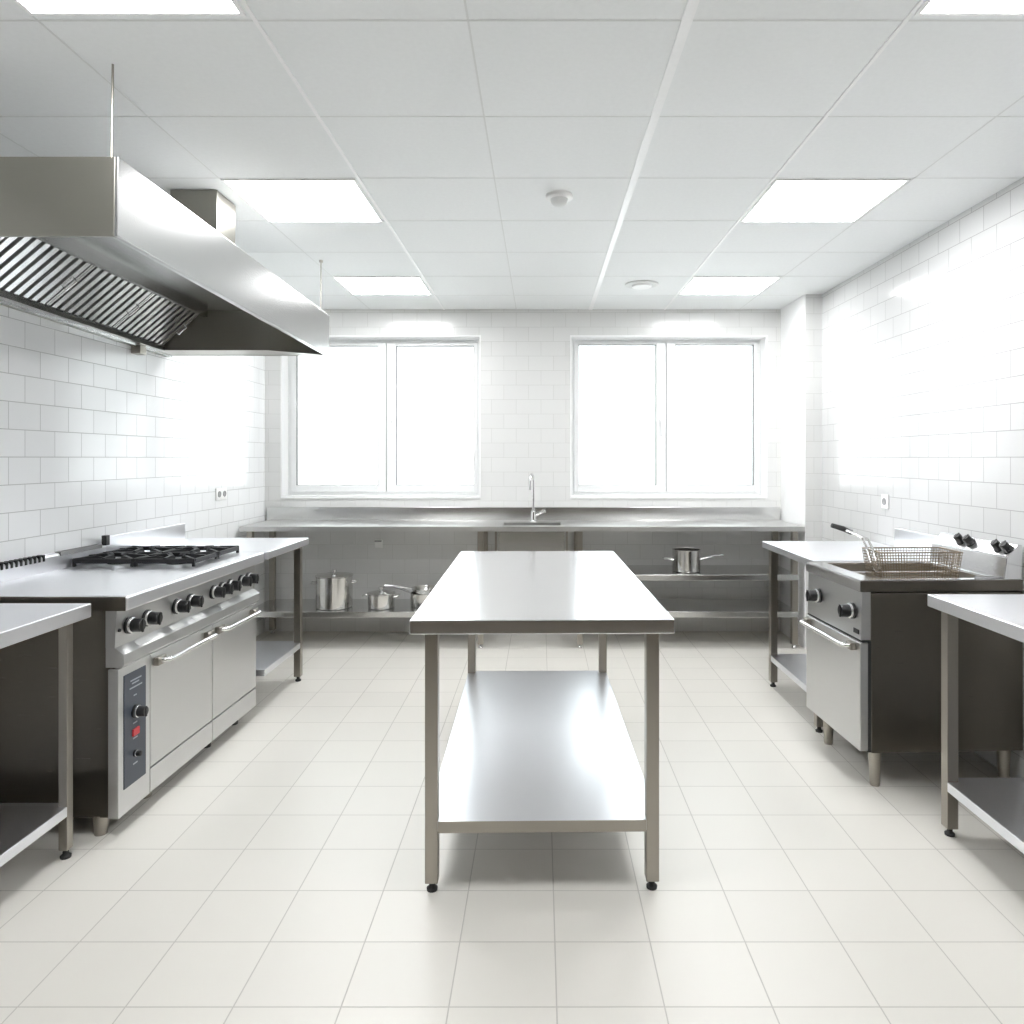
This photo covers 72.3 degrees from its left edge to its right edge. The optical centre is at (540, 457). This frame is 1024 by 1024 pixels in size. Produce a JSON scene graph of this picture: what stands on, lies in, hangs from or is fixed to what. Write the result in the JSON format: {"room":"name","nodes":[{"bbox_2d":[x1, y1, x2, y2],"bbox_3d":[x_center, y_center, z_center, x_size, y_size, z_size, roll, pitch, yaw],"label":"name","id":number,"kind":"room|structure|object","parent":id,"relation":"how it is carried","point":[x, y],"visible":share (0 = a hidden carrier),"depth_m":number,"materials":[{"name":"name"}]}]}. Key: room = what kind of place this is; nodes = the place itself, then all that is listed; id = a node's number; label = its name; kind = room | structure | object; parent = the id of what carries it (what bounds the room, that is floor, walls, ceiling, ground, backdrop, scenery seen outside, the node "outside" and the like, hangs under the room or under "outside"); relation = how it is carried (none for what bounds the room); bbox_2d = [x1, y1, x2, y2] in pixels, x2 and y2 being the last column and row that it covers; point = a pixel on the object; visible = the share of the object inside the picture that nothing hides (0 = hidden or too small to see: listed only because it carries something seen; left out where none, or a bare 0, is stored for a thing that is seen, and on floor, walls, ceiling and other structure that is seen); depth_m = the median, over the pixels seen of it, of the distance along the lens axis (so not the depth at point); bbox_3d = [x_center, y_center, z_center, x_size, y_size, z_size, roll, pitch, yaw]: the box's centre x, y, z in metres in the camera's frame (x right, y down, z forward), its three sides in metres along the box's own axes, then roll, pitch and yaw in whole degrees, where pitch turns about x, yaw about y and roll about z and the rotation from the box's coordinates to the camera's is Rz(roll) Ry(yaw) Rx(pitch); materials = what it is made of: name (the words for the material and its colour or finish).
{"room":"commercial kitchen","nodes":[
{"label":"commercial kitchen","id":0,"kind":"room"},
{"bbox_2d":[0,305,264,636],"bbox_3d":[-2.355,0.100,2.675,0.250,2.600,6.450,0,0,0],"label":"wall","id":1,"kind":"structure","parent":0,"point":[98,437],"depth_m":3.68,"materials":[{"name":"tile"}]},
{"bbox_2d":[215,487,226,500],"bbox_3d":[-2.223,0.250,4.870,0.014,0.084,0.160,0,0,0],"label":"wall socket","id":2,"kind":"object","parent":1,"relation":"attached to","point":[220,493],"visible":1,"depth_m":4.85,"materials":[{"name":"white plastic"}]},
{"bbox_2d":[0,631,1023,1023],"bbox_3d":[-0.085,1.500,2.550,4.790,0.200,6.700,0,0,0],"label":"floor","id":3,"kind":"structure","parent":0,"point":[277,875],"depth_m":2.30,"materials":[{"name":"tile"}]},
{"bbox_2d":[0,603,90,866],"bbox_3d":[-1.913,0.959,1.900,0.615,0.882,1.200,0,0,0],"label":"worktable","id":4,"kind":"object","parent":3,"relation":"on","point":[21,824],"visible":1,"depth_m":2.42,"materials":[{"name":"silver metal"}]},
{"bbox_2d":[0,803,66,866],"bbox_3d":[-1.913,1.233,1.900,0.523,0.036,1.138,0,0,0],"label":"shelf","id":5,"kind":"object","parent":4,"relation":"attached to","point":[21,824],"depth_m":2.34,"materials":[{"name":"silver metal"}]},
{"bbox_2d":[0,531,263,836],"bbox_3d":[-1.849,0.892,3.168,0.727,1.015,1.213,0,0,1],"label":"range","id":6,"kind":"object","parent":3,"relation":"on","point":[164,658],"depth_m":2.75,"materials":[{"name":"silver metal"}]},
{"bbox_2d":[0,552,263,610],"bbox_3d":[-1.850,0.532,3.170,0.700,0.055,1.210,0,0,1],"label":"cooktop","id":7,"kind":"object","parent":6,"relation":"in","point":[108,587],"depth_m":2.89,"materials":[{"name":"silver metal"}]},
{"bbox_2d":[138,523,308,681],"bbox_3d":[-1.847,0.900,4.118,0.745,1.000,0.664,0,0,0],"label":"worktable","id":8,"kind":"object","parent":3,"relation":"on","point":[269,654],"visible":0.35,"depth_m":4.18,"materials":[{"name":"silver metal"}]},
{"bbox_2d":[256,641,299,675],"bbox_3d":[-1.847,1.173,4.118,0.683,0.036,0.602,0,0,0],"label":"shelf","id":9,"kind":"object","parent":8,"relation":"attached to","point":[269,654],"depth_m":4.16,"materials":[{"name":"silver metal"}]},
{"bbox_2d":[239,507,804,648],"bbox_3d":[-0.138,0.897,5.370,4.125,1.005,0.540,0,0,0],"label":"bench","id":10,"kind":"object","parent":3,"relation":"on","point":[515,530],"visible":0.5,"depth_m":5.33,"materials":[{"name":"silver metal"}]},
{"bbox_2d":[310,569,357,609],"bbox_3d":[-1.565,0.985,5.300,0.284,0.282,0.289,0,0,34],"label":"stockpot","id":11,"kind":"object","parent":10,"relation":"on","point":[334,590],"visible":1,"depth_m":5.19,"materials":[{"name":"silver metal"}]},
{"bbox_2d":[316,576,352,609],"bbox_3d":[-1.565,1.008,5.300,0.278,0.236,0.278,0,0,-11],"label":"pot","id":12,"kind":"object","parent":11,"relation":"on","point":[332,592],"depth_m":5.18,"materials":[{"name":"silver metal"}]},
{"bbox_2d":[256,599,418,616],"bbox_3d":[-1.292,1.148,5.365,1.745,0.042,0.470,0,0,0],"label":"shelf","id":13,"kind":"object","parent":10,"relation":"attached to","point":[272,607],"depth_m":5.17,"materials":[{"name":"silver metal"}]},
{"bbox_2d":[362,586,399,609],"bbox_3d":[-1.205,1.048,5.280,0.257,0.157,0.210,0,0,35],"label":"saucepan","id":14,"kind":"object","parent":10,"relation":"on","point":[380,599],"visible":1,"depth_m":5.20,"materials":[{"name":"silver metal"}]},
{"bbox_2d":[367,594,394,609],"bbox_3d":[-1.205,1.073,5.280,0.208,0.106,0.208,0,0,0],"label":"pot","id":15,"kind":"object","parent":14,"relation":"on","point":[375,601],"depth_m":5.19,"materials":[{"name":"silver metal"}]},
{"bbox_2d":[387,584,428,607],"bbox_3d":[-1.000,1.055,5.348,0.397,0.142,0.214,0,0,0],"label":"saucepan","id":16,"kind":"object","parent":10,"relation":"on","point":[416,600],"visible":0.44,"depth_m":5.26,"materials":[{"name":"silver metal"}]},
{"bbox_2d":[385,584,434,594],"bbox_3d":[-0.981,0.990,5.330,0.401,0.067,0.208,0,0,0],"label":"frying pan","id":17,"kind":"object","parent":16,"relation":"on","point":[422,589],"visible":0.84,"depth_m":5.30,"materials":[{"name":"silver metal"}]},
{"bbox_2d":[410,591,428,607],"bbox_3d":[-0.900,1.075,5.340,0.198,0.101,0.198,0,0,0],"label":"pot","id":18,"kind":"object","parent":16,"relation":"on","point":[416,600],"depth_m":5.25,"materials":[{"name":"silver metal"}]},
{"bbox_2d":[239,520,804,531],"bbox_3d":[-0.138,0.518,5.370,4.125,0.036,0.540,0,0,0],"label":"countertop","id":19,"kind":"structure","parent":10,"relation":"on","point":[268,525],"depth_m":5.11,"materials":[{"name":"silver metal"}]},
{"bbox_2d":[529,473,545,521],"bbox_3d":[-0.054,0.308,5.488,0.168,0.384,0.109,0,0,-38],"label":"faucet","id":20,"kind":"object","parent":10,"relation":"on","point":[533,512],"visible":1,"depth_m":5.51,"materials":[{"name":"silver metal"}]},
{"bbox_2d":[662,547,723,572],"bbox_3d":[1.153,0.772,5.300,0.465,0.166,0.218,0,0,0],"label":"saucepan","id":21,"kind":"object","parent":10,"relation":"on","point":[684,559],"visible":1,"depth_m":5.22,"materials":[{"name":"silver metal"}]},
{"bbox_2d":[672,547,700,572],"bbox_3d":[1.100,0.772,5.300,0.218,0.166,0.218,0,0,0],"label":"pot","id":22,"kind":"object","parent":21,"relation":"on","point":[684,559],"depth_m":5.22,"materials":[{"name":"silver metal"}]},
{"bbox_2d":[626,565,798,579],"bbox_3d":[1.076,0.877,5.365,1.628,0.042,0.470,0,0,0],"label":"shelf","id":23,"kind":"object","parent":10,"relation":"attached to","point":[642,572],"depth_m":5.19,"materials":[{"name":"silver metal"}]},
{"bbox_2d":[657,599,798,616],"bbox_3d":[1.076,1.148,5.365,1.628,0.042,0.470,0,0,0],"label":"shelf","id":24,"kind":"object","parent":10,"relation":"attached to","point":[675,607],"depth_m":5.24,"materials":[{"name":"silver metal"}]},
{"bbox_2d":[409,551,674,892],"bbox_3d":[-0.008,0.958,3.050,0.846,0.885,1.651,0,0,-1],"label":"worktable","id":25,"kind":"object","parent":3,"relation":"on","point":[526,751],"visible":1,"depth_m":2.55,"materials":[{"name":"silver metal"}]},
{"bbox_2d":[438,671,646,829],"bbox_3d":[-0.008,1.186,3.050,0.754,0.036,1.589,0,0,-1],"label":"shelf","id":26,"kind":"object","parent":25,"relation":"attached to","point":[526,750],"depth_m":2.72,"materials":[{"name":"silver metal"}]},
{"bbox_2d":[762,528,937,732],"bbox_3d":[1.711,0.900,3.937,0.678,1.000,0.813,0,0,0],"label":"worktable","id":27,"kind":"object","parent":3,"relation":"on","point":[793,666],"visible":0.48,"depth_m":3.98,"materials":[{"name":"silver metal"}]},
{"bbox_2d":[771,654,805,691],"bbox_3d":[1.711,1.223,3.937,0.616,0.036,0.751,0,0,0],"label":"shelf","id":28,"kind":"object","parent":27,"relation":"attached to","point":[793,665],"depth_m":4.08,"materials":[{"name":"silver metal"}]},
{"bbox_2d":[799,532,1022,786],"bbox_3d":[1.656,0.876,3.226,0.768,1.047,0.539,0,0,-3],"label":"fryer","id":29,"kind":"object","parent":3,"relation":"on","point":[873,646],"visible":0.98,"depth_m":2.97,"materials":[{"name":"grey metal"}]},
{"bbox_2d":[831,523,962,578],"bbox_3d":[1.579,0.427,3.128,0.573,0.273,0.176,0,0,-2],"label":"basket","id":30,"kind":"object","parent":29,"relation":"in","point":[878,564],"visible":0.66,"depth_m":3.09,"materials":[{"name":"metal"}]},
{"bbox_2d":[831,564,976,578],"bbox_3d":[1.672,0.611,3.225,0.515,0.179,0.440,0,0,-3],"label":"tub","id":31,"kind":"object","parent":29,"relation":"in","point":[856,569],"depth_m":3.32,"materials":[{"name":"silver metal"}]},
{"bbox_2d":[927,594,1023,853],"bbox_3d":[1.756,0.958,1.950,0.588,0.885,1.401,0,0,0],"label":"worktable","id":32,"kind":"object","parent":3,"relation":"on","point":[999,802],"visible":1,"depth_m":2.55,"materials":[{"name":"silver metal"}]},
{"bbox_2d":[947,778,1023,853],"bbox_3d":[1.756,1.213,1.950,0.516,0.036,1.339,0,0,0],"label":"shelf","id":33,"kind":"object","parent":32,"relation":"attached to","point":[999,802],"depth_m":2.44,"materials":[{"name":"silver metal"}]},
{"bbox_2d":[0,0,1023,308],"bbox_3d":[-0.085,-1.300,2.550,4.790,0.200,6.700,0,0,0],"label":"ceiling","id":34,"kind":"structure","parent":0,"point":[451,229],"depth_m":2.49,"materials":[{"name":"white tile"}]},
{"bbox_2d":[13,0,245,15],"bbox_3d":[-1.087,-1.197,1.620,0.579,0.006,0.544,0,0,0],"label":"recessed light","id":35,"kind":"object","parent":34,"relation":"in","point":[32,7],"visible":1,"depth_m":1.86,"materials":[{"name":"white plastic"}]},
{"bbox_2d":[0,64,328,356],"bbox_3d":[-1.744,-0.891,3.134,0.963,0.613,2.085,0,-1,0],"label":"extractor hood","id":36,"kind":"object","parent":34,"relation":"hanging from","point":[93,245],"visible":0.98,"depth_m":2.94,"materials":[{"name":"silver metal"}]},
{"bbox_2d":[221,179,383,221],"bbox_3d":[-1.087,-1.197,3.277,0.579,0.006,0.539,0,0,0],"label":"recessed light","id":37,"kind":"object","parent":34,"relation":"in","point":[275,200],"visible":1,"depth_m":3.24,"materials":[{"name":"white plastic"}]},
{"bbox_2d":[333,276,431,294],"bbox_3d":[-1.087,-1.197,4.875,0.579,0.006,0.494,0,0,0],"label":"recessed light","id":38,"kind":"object","parent":34,"relation":"in","point":[356,285],"visible":1,"depth_m":4.85,"materials":[{"name":"white plastic"}]},
{"bbox_2d":[546,190,572,206],"bbox_3d":[0.083,-1.177,3.200,0.124,0.047,0.124,0,0,0],"label":"smoke detector","id":39,"kind":"object","parent":34,"relation":"attached to","point":[558,198],"visible":1,"depth_m":3.17,"materials":[{"name":"white plastic"}]},
{"bbox_2d":[625,280,658,289],"bbox_3d":[0.695,-1.188,4.830,0.230,0.024,0.230,0,0,0],"label":"ceiling vent","id":40,"kind":"object","parent":34,"relation":"in","point":[637,284],"visible":1,"depth_m":4.78,"materials":[{"name":"white plastic"}]},
{"bbox_2d":[679,276,780,294],"bbox_3d":[1.298,-1.197,4.875,0.579,0.006,0.494,0,0,0],"label":"recessed light","id":41,"kind":"object","parent":34,"relation":"in","point":[698,285],"visible":1,"depth_m":4.85,"materials":[{"name":"white plastic"}]},
{"bbox_2d":[740,179,909,221],"bbox_3d":[1.298,-1.197,3.277,0.579,0.006,0.539,0,0,0],"label":"recessed light","id":42,"kind":"object","parent":34,"relation":"in","point":[784,200],"visible":1,"depth_m":3.24,"materials":[{"name":"white plastic"}]},
{"bbox_2d":[914,0,1023,15],"bbox_3d":[1.298,-1.197,1.620,0.579,0.006,0.544,0,0,0],"label":"recessed light","id":43,"kind":"object","parent":34,"relation":"in","point":[929,7],"visible":1,"depth_m":1.86,"materials":[{"name":"white plastic"}]},
{"bbox_2d":[265,309,780,630],"bbox_3d":[-0.085,0.100,5.775,4.290,2.600,0.250,0,0,0],"label":"wall","id":44,"kind":"structure","parent":0,"point":[525,353],"depth_m":5.65,"materials":[{"name":"tile"}]},
{"bbox_2d":[375,540,381,547],"bbox_3d":[-1.310,0.693,5.637,0.060,0.065,0.026,0,0,0],"label":"wall socket","id":45,"kind":"object","parent":44,"relation":"attached to","point":[378,543],"visible":1,"depth_m":5.64,"materials":[{"name":"grey plastic"}]},
{"bbox_2d":[281,335,480,497],"bbox_3d":[-1.292,-0.333,5.745,1.615,1.315,0.210,0,0,0],"label":"window","id":46,"kind":"structure","parent":44,"relation":"in","point":[387,486],"depth_m":5.77,"materials":[{"name":"white paint"}]},
{"bbox_2d":[267,507,780,519],"bbox_3d":[-0.138,0.448,5.630,4.125,0.105,0.020,0,0,0],"label":"backsplash","id":47,"kind":"structure","parent":44,"relation":"attached to","point":[273,513],"depth_m":5.62,"materials":[{"name":"silver metal"}]},
{"bbox_2d":[240,0,924,309],"bbox_3d":[0.108,-1.198,2.550,1.793,0.005,6.200,0,0,0],"label":"trim","id":48,"kind":"structure","parent":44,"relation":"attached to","point":[691,6],"depth_m":2.45,"materials":[{"name":"white metal"}]},
{"bbox_2d":[570,335,766,497],"bbox_3d":[1.030,-0.333,5.745,1.590,1.315,0.210,0,0,0],"label":"window","id":49,"kind":"structure","parent":44,"relation":"in","point":[665,486],"depth_m":5.77,"materials":[{"name":"white paint"}]},
{"bbox_2d":[781,294,821,648],"bbox_3d":[1.998,0.100,5.390,0.125,2.600,0.520,0,0,0],"label":"wall","id":50,"kind":"structure","parent":0,"point":[801,320],"depth_m":5.20,"materials":[{"name":"tile"}]},
{"bbox_2d":[822,177,1023,777],"bbox_3d":[2.185,0.100,2.675,0.250,2.600,6.450,0,0,0],"label":"wall","id":51,"kind":"structure","parent":0,"point":[923,346],"depth_m":3.67,"materials":[{"name":"tile"}]},
{"bbox_2d":[0,0,1023,308],"bbox_3d":[-0.085,-1.200,1.353,4.290,0.002,8.593,0,0,0],"label":"ceiling grid","id":52,"kind":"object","parent":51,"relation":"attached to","point":[468,21],"depth_m":2.46,"materials":[{"name":"white metal"}]},
{"bbox_2d":[881,494,888,508],"bbox_3d":[2.053,0.260,4.180,0.014,0.084,0.080,0,0,0],"label":"wall socket","id":53,"kind":"object","parent":51,"relation":"attached to","point":[884,498],"visible":1,"depth_m":4.17,"materials":[{"name":"white plastic"}]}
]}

